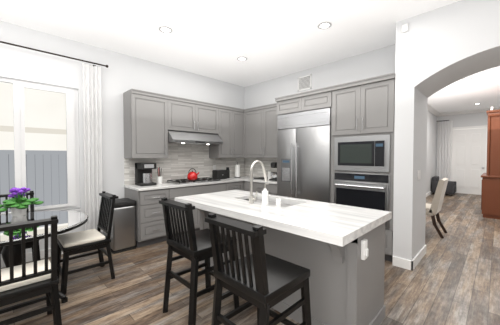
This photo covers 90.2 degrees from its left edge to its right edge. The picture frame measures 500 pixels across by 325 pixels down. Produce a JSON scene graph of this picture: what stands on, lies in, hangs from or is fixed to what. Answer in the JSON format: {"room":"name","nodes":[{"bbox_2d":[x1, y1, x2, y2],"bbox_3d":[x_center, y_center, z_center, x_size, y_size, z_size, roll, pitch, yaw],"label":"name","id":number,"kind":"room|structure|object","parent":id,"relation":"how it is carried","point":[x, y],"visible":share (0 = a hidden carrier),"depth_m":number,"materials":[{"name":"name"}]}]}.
{"room":"kitchen","nodes":[
{"label":"kitchen","id":0,"kind":"room"},
{"bbox_2d":[0,21,244,257],"bbox_3d":[-2.478,-0.240,3.874,0.150,3.090,6.720,1,2,45],"label":"wall","id":1,"kind":"structure","parent":0,"point":[121,74],"depth_m":3.95,"materials":[{"name":"white paint"}]},
{"bbox_2d":[1,248,62,267],"bbox_3d":[-3.441,1.274,2.830,0.016,0.115,3.770,1,2,45],"label":"baseboard","id":2,"kind":"structure","parent":1,"relation":"attached to","point":[42,254],"depth_m":3.33,"materials":[{"name":"white"}]},
{"bbox_2d":[0,77,80,214],"bbox_3d":[-3.449,-0.170,2.852,0.145,1.800,2.500,1,2,45],"label":"window","id":3,"kind":"structure","parent":1,"relation":"in","point":[39,139],"depth_m":3.45,"materials":[{"name":"white glass"}]},
{"bbox_2d":[0,41,108,67],"bbox_3d":[-3.381,-1.441,2.745,0.124,0.087,3.264,1,2,45],"label":"curtain rod","id":4,"kind":"object","parent":1,"relation":"attached to","point":[106,66],"visible":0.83,"depth_m":3.38,"materials":[{"name":"brown metal"}]},
{"bbox_2d":[82,63,102,232],"bbox_3d":[-2.358,-0.084,3.743,0.078,2.725,0.240,1,2,45],"label":"panel","id":5,"kind":"object","parent":4,"relation":"hanging from","point":[92,115],"visible":0.92,"depth_m":3.74,"materials":[{"name":"white fabric"}]},
{"bbox_2d":[124,131,244,185],"bbox_3d":[-1.110,-0.116,5.124,2.778,0.939,0.018,-1,2,-45],"label":"backsplash","id":6,"kind":"structure","parent":1,"relation":"attached to","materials":[{"name":"tile"}]},
{"bbox_2d":[0,193,499,324],"bbox_3d":[2.836,1.323,4.170,7.300,0.050,14.900,1,2,45],"label":"floor","id":7,"kind":"structure","parent":0,"point":[452,277],"depth_m":2.66,"materials":[{"name":"brown wood"}]},
{"bbox_2d":[0,191,40,260],"bbox_3d":[-2.770,0.851,2.891,0.489,0.962,0.555,-1,2,-45],"label":"dining chair","id":8,"kind":"object","parent":7,"relation":"on","point":[30,244],"visible":0.17,"depth_m":3.01,"materials":[{"name":"black paint"}]},
{"bbox_2d":[0,215,61,324],"bbox_3d":[-1.755,0.876,1.876,0.489,0.962,0.555,-1,2,-45],"label":"dining chair","id":9,"kind":"object","parent":7,"relation":"on","point":[25,280],"visible":1,"depth_m":1.82,"materials":[{"name":"black paint"}]},
{"bbox_2d":[0,219,87,302],"bbox_3d":[-2.263,0.973,2.386,1.200,0.738,1.200,1,2,45],"label":"dining table","id":10,"kind":"object","parent":7,"relation":"on","point":[17,250],"visible":0.1,"depth_m":2.33,"materials":[{"name":"black paint"}]},
{"bbox_2d":[0,211,87,242],"bbox_3d":[-2.263,0.597,2.377,1.210,0.013,1.210,1,2,45],"label":"tabletop","id":11,"kind":"object","parent":10,"relation":"on","point":[68,219],"visible":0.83,"depth_m":2.52,"materials":[{"name":"clear glass"}]},
{"bbox_2d":[0,187,43,216],"bbox_3d":[-2.527,0.426,2.732,0.396,0.309,0.409,1,2,45],"label":"potted violet","id":12,"kind":"object","parent":11,"relation":"on","point":[16,206],"visible":1,"depth_m":2.69,"materials":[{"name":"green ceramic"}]},
{"bbox_2d":[57,191,118,293],"bbox_3d":[-1.875,0.852,2.856,0.489,0.962,0.555,1,2,45],"label":"dining chair","id":13,"kind":"object","parent":7,"relation":"on","point":[69,244],"visible":0.92,"depth_m":2.82,"materials":[{"name":"black paint"}]},
{"bbox_2d":[107,198,135,253],"bbox_3d":[-1.960,0.940,3.784,0.358,0.735,0.323,1,2,45],"label":"trash can","id":14,"kind":"object","parent":7,"relation":"on","point":[123,235],"visible":0.69,"depth_m":3.65,"materials":[{"name":"silver metal"}]},
{"bbox_2d":[159,197,238,324],"bbox_3d":[-0.451,0.829,2.242,0.497,1.037,0.554,1,2,45],"label":"counter stool","id":15,"kind":"object","parent":7,"relation":"on","point":[193,246],"visible":0.83,"depth_m":2.08,"materials":[{"name":"black paint"}]},
{"bbox_2d":[205,213,310,324],"bbox_3d":[0.065,0.844,1.627,0.497,1.037,0.554,1,2,45],"label":"counter stool","id":16,"kind":"object","parent":7,"relation":"on","point":[261,280],"visible":1,"depth_m":1.51,"materials":[{"name":"black paint"}]},
{"bbox_2d":[123,73,394,261],"bbox_3d":[0.105,0.080,3.904,3.468,2.450,2.790,1,2,45],"label":"kitchen cabinets","id":17,"kind":"object","parent":7,"relation":"on","point":[334,144],"visible":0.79,"depth_m":4.08,"materials":[{"name":"grey paint"}]},
{"bbox_2d":[135,163,156,185],"bbox_3d":[-1.746,0.192,4.170,0.282,0.370,0.250,1,2,45],"label":"coffee maker","id":18,"kind":"object","parent":17,"relation":"in","point":[143,174],"visible":1,"depth_m":4.11,"materials":[{"name":"black plastic"}]},
{"bbox_2d":[157,167,162,183],"bbox_3d":[-1.584,0.222,4.362,0.100,0.301,0.100,1,2,45],"label":"utensil crock","id":19,"kind":"object","parent":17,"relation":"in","point":[159,179],"visible":1,"depth_m":4.33,"materials":[{"name":"white ceramic"}]},
{"bbox_2d":[159,130,223,145],"bbox_3d":[-1.099,-0.463,4.780,1.090,0.224,0.503,-1,2,-45],"label":"range hood","id":20,"kind":"object","parent":17,"relation":"attached to","point":[174,137],"depth_m":4.64,"materials":[{"name":"silver metal"}]},
{"bbox_2d":[187,168,198,179],"bbox_3d":[-1.076,0.215,4.757,0.200,0.212,0.256,1,2,45],"label":"kettle","id":21,"kind":"object","parent":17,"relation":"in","point":[192,175],"visible":1,"depth_m":4.67,"materials":[{"name":"red metal"}]},
{"bbox_2d":[123,176,263,191],"bbox_3d":[-0.897,0.379,4.914,2.790,0.038,0.633,-1,2,-45],"label":"countertop","id":22,"kind":"structure","parent":17,"relation":"on","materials":[{"name":"stone"}]},
{"bbox_2d":[165,177,222,184],"bbox_3d":[-1.054,0.343,4.755,0.920,0.042,0.510,-1,2,-45],"label":"gas cooktop","id":23,"kind":"object","parent":17,"relation":"in","point":[205,179],"depth_m":4.59,"materials":[{"name":"silver metal"}]},
{"bbox_2d":[212,170,226,178],"bbox_3d":[-0.638,0.253,5.313,0.195,0.192,0.280,1,2,45],"label":"toaster","id":24,"kind":"object","parent":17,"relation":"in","point":[220,174],"visible":0.85,"depth_m":5.24,"materials":[{"name":"black metal"}]},
{"bbox_2d":[226,167,229,177],"bbox_3d":[-0.495,0.224,5.523,0.088,0.240,0.090,1,2,45],"label":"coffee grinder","id":25,"kind":"object","parent":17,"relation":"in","point":[228,172],"visible":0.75,"depth_m":5.49,"materials":[{"name":"black plastic"}]},
{"bbox_2d":[234,162,239,177],"bbox_3d":[-0.290,0.167,5.684,0.148,0.347,0.150,1,2,45],"label":"paper towel holder","id":26,"kind":"object","parent":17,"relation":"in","point":[237,170],"visible":1,"depth_m":5.64,"materials":[{"name":"white paper"}]},
{"bbox_2d":[269,162,276,180],"bbox_3d":[0.555,0.177,5.002,0.210,0.360,0.330,1,2,45],"label":"stand mixer","id":27,"kind":"object","parent":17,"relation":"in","point":[274,174],"visible":0.44,"depth_m":4.88,"materials":[{"name":"black"}]},
{"bbox_2d":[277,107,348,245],"bbox_3d":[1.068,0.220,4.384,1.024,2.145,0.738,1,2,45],"label":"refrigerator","id":28,"kind":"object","parent":17,"relation":"in","point":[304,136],"depth_m":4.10,"materials":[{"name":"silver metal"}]},
{"bbox_2d":[333,170,394,228],"bbox_3d":[1.678,0.501,3.640,0.760,0.710,0.547,1,2,45],"label":"wall oven","id":29,"kind":"object","parent":17,"relation":"in","point":[364,189],"depth_m":3.43,"materials":[{"name":"silver metal"}]},
{"bbox_2d":[334,134,394,172],"bbox_3d":[1.647,-0.125,3.594,0.760,0.495,0.336,1,2,45],"label":"microwave","id":30,"kind":"object","parent":17,"relation":"in","point":[353,153],"depth_m":3.44,"materials":[{"name":"silver metal"}]},
{"bbox_2d":[197,208,391,324],"bbox_3d":[0.222,0.905,2.580,2.002,0.865,0.810,1,2,45],"label":"kitchen island","id":31,"kind":"object","parent":7,"relation":"on","point":[338,250],"depth_m":1.95,"materials":[{"name":"grey paint"}]},
{"bbox_2d":[175,190,390,247],"bbox_3d":[0.173,0.447,2.540,2.030,0.058,0.960,1,2,45],"label":"island countertop","id":32,"kind":"structure","parent":31,"relation":"on","point":[339,224],"depth_m":2.09,"materials":[{"name":"white stone"}]},
{"bbox_2d":[247,160,267,203],"bbox_3d":[0.147,0.198,2.578,0.203,0.438,0.278,1,2,45],"label":"faucet","id":33,"kind":"object","parent":32,"relation":"on","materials":[{"name":"silver metal"}]},
{"bbox_2d":[259,196,286,207],"bbox_3d":[0.209,0.552,2.754,0.764,0.202,0.414,1,2,45],"label":"sink","id":34,"kind":"object","parent":32,"relation":"in","point":[282,203],"depth_m":2.79,"materials":[{"name":"white ceramic"}]},
{"bbox_2d":[426,178,447,237],"bbox_3d":[3.231,0.787,4.610,0.500,1.020,0.639,-1,2,-45],"label":"chair","id":35,"kind":"object","parent":7,"relation":"on","point":[433,208],"visible":0.48,"depth_m":4.32,"materials":[{"name":"beige fabric"}]},
{"bbox_2d":[431,176,455,195],"bbox_3d":[7.121,0.849,9.138,0.736,0.656,0.640,-1,2,-45],"label":"armchair","id":36,"kind":"object","parent":7,"relation":"on","point":[451,188],"visible":0.71,"depth_m":9.00,"materials":[{"name":"grey fabric"}]},
{"bbox_2d":[481,107,499,219],"bbox_3d":[5.971,-0.045,5.951,0.610,2.600,1.400,1,2,45],"label":"armoire","id":37,"kind":"object","parent":7,"relation":"on","point":[490,198],"visible":1,"depth_m":5.59,"materials":[{"name":"brown wood"}]},
{"bbox_2d":[0,0,499,112],"bbox_3d":[2.836,-1.831,4.093,7.300,0.080,14.900,1,2,45],"label":"ceiling","id":38,"kind":"structure","parent":0,"point":[267,39],"depth_m":3.37,"materials":[{"name":"white paint"}]},
{"bbox_2d":[159,26,171,32],"bbox_3d":[-1.124,-1.767,3.317,0.175,0.010,0.175,1,2,36],"label":"recessed light","id":39,"kind":"object","parent":38,"relation":"in","point":[164,29],"depth_m":3.31,"materials":[{"name":"grey"}]},
{"bbox_2d":[237,57,246,60],"bbox_3d":[-0.134,-1.791,4.306,0.175,0.010,0.175,0,1,6],"label":"recessed light","id":40,"kind":"object","parent":38,"relation":"in","point":[239,58],"depth_m":4.29,"materials":[{"name":"grey"}]},
{"bbox_2d":[318,22,331,28],"bbox_3d":[0.962,-1.764,3.211,0.175,0.010,0.175,0,1,6],"label":"recessed light","id":41,"kind":"object","parent":38,"relation":"in","point":[322,25],"depth_m":3.21,"materials":[{"name":"grey"}]},
{"bbox_2d":[244,44,395,108],"bbox_3d":[1.135,-0.265,4.927,3.471,3.090,0.120,1,2,45],"label":"wall","id":42,"kind":"structure","parent":0,"point":[375,63],"depth_m":4.51,"materials":[{"name":"white paint"}]},
{"bbox_2d":[244,157,297,180],"bbox_3d":[0.410,0.119,5.566,1.527,0.449,0.012,1,2,45],"label":"backsplash","id":43,"kind":"structure","parent":42,"relation":"attached to","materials":[{"name":"tile"}]},
{"bbox_2d":[298,74,311,90],"bbox_3d":[1.066,-1.554,4.869,0.310,0.270,0.010,1,2,45],"label":"air vent","id":44,"kind":"object","parent":42,"relation":"in","point":[304,82],"visible":1,"depth_m":4.86,"materials":[{"name":"white"}]},
{"bbox_2d":[426,111,436,192],"bbox_3d":[4.568,-0.320,7.150,0.120,3.090,7.880,1,2,45],"label":"wall","id":45,"kind":"structure","parent":0,"point":[431,144],"depth_m":9.13,"materials":[{"name":"white paint"}]},
{"bbox_2d":[427,105,439,115],"bbox_3d":[4.649,-1.807,7.033,0.110,0.110,7.880,1,2,45],"label":"crown molding","id":46,"kind":"structure","parent":45,"relation":"attached to","point":[432,110],"depth_m":8.91,"materials":[{"name":"white paint"}]},
{"bbox_2d":[393,0,499,260],"bbox_3d":[3.371,-0.199,2.214,3.530,3.090,0.795,1,2,45],"label":"wall","id":47,"kind":"structure","parent":0,"point":[438,49],"depth_m":3.05,"materials":[{"name":"white paint"}]},
{"bbox_2d":[402,23,407,32],"bbox_3d":[1.905,-1.650,3.061,0.070,0.090,0.028,1,2,45],"label":"detector","id":48,"kind":"object","parent":47,"relation":"attached to","point":[404,27],"visible":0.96,"depth_m":3.05,"materials":[{"name":"white plastic"}]},
{"bbox_2d":[410,245,425,270],"bbox_3d":[2.261,1.262,3.328,0.016,0.115,0.781,1,2,45],"label":"baseboard","id":49,"kind":"structure","parent":47,"relation":"attached to","point":[422,252],"depth_m":3.23,"materials":[{"name":"white"}]},
{"bbox_2d":[417,170,420,179],"bbox_3d":[2.208,0.161,3.249,0.010,0.120,0.150,1,2,45],"label":"light switch","id":50,"kind":"object","parent":47,"relation":"attached to","point":[418,174],"visible":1,"depth_m":3.22,"materials":[{"name":"white plastic"}]},
{"bbox_2d":[436,112,487,175],"bbox_3d":[8.977,-0.350,8.398,4.590,3.090,0.120,1,2,45],"label":"wall","id":51,"kind":"structure","parent":0,"point":[471,119],"depth_m":9.27,"materials":[{"name":"white paint"}]},
{"bbox_2d":[437,120,452,180],"bbox_3d":[7.506,-0.247,9.645,0.490,2.762,0.052,1,2,45],"label":"curtain","id":52,"kind":"object","parent":51,"relation":"hanging from","point":[444,155],"visible":0.81,"depth_m":9.62,"materials":[{"name":"white fabric"}]},
{"bbox_2d":[451,125,487,194],"bbox_3d":[8.070,-0.078,9.216,1.150,2.505,0.135,1,2,45],"label":"front door","id":53,"kind":"structure","parent":51,"relation":"in","point":[469,159],"depth_m":9.21,"materials":[{"name":"white wood"}]},
{"bbox_2d":[440,107,499,115],"bbox_3d":[8.938,-1.837,8.238,4.230,0.110,0.110,1,2,45],"label":"crown molding","id":54,"kind":"structure","parent":51,"relation":"attached to","point":[476,110],"depth_m":9.16,"materials":[{"name":"white paint"}]}
]}

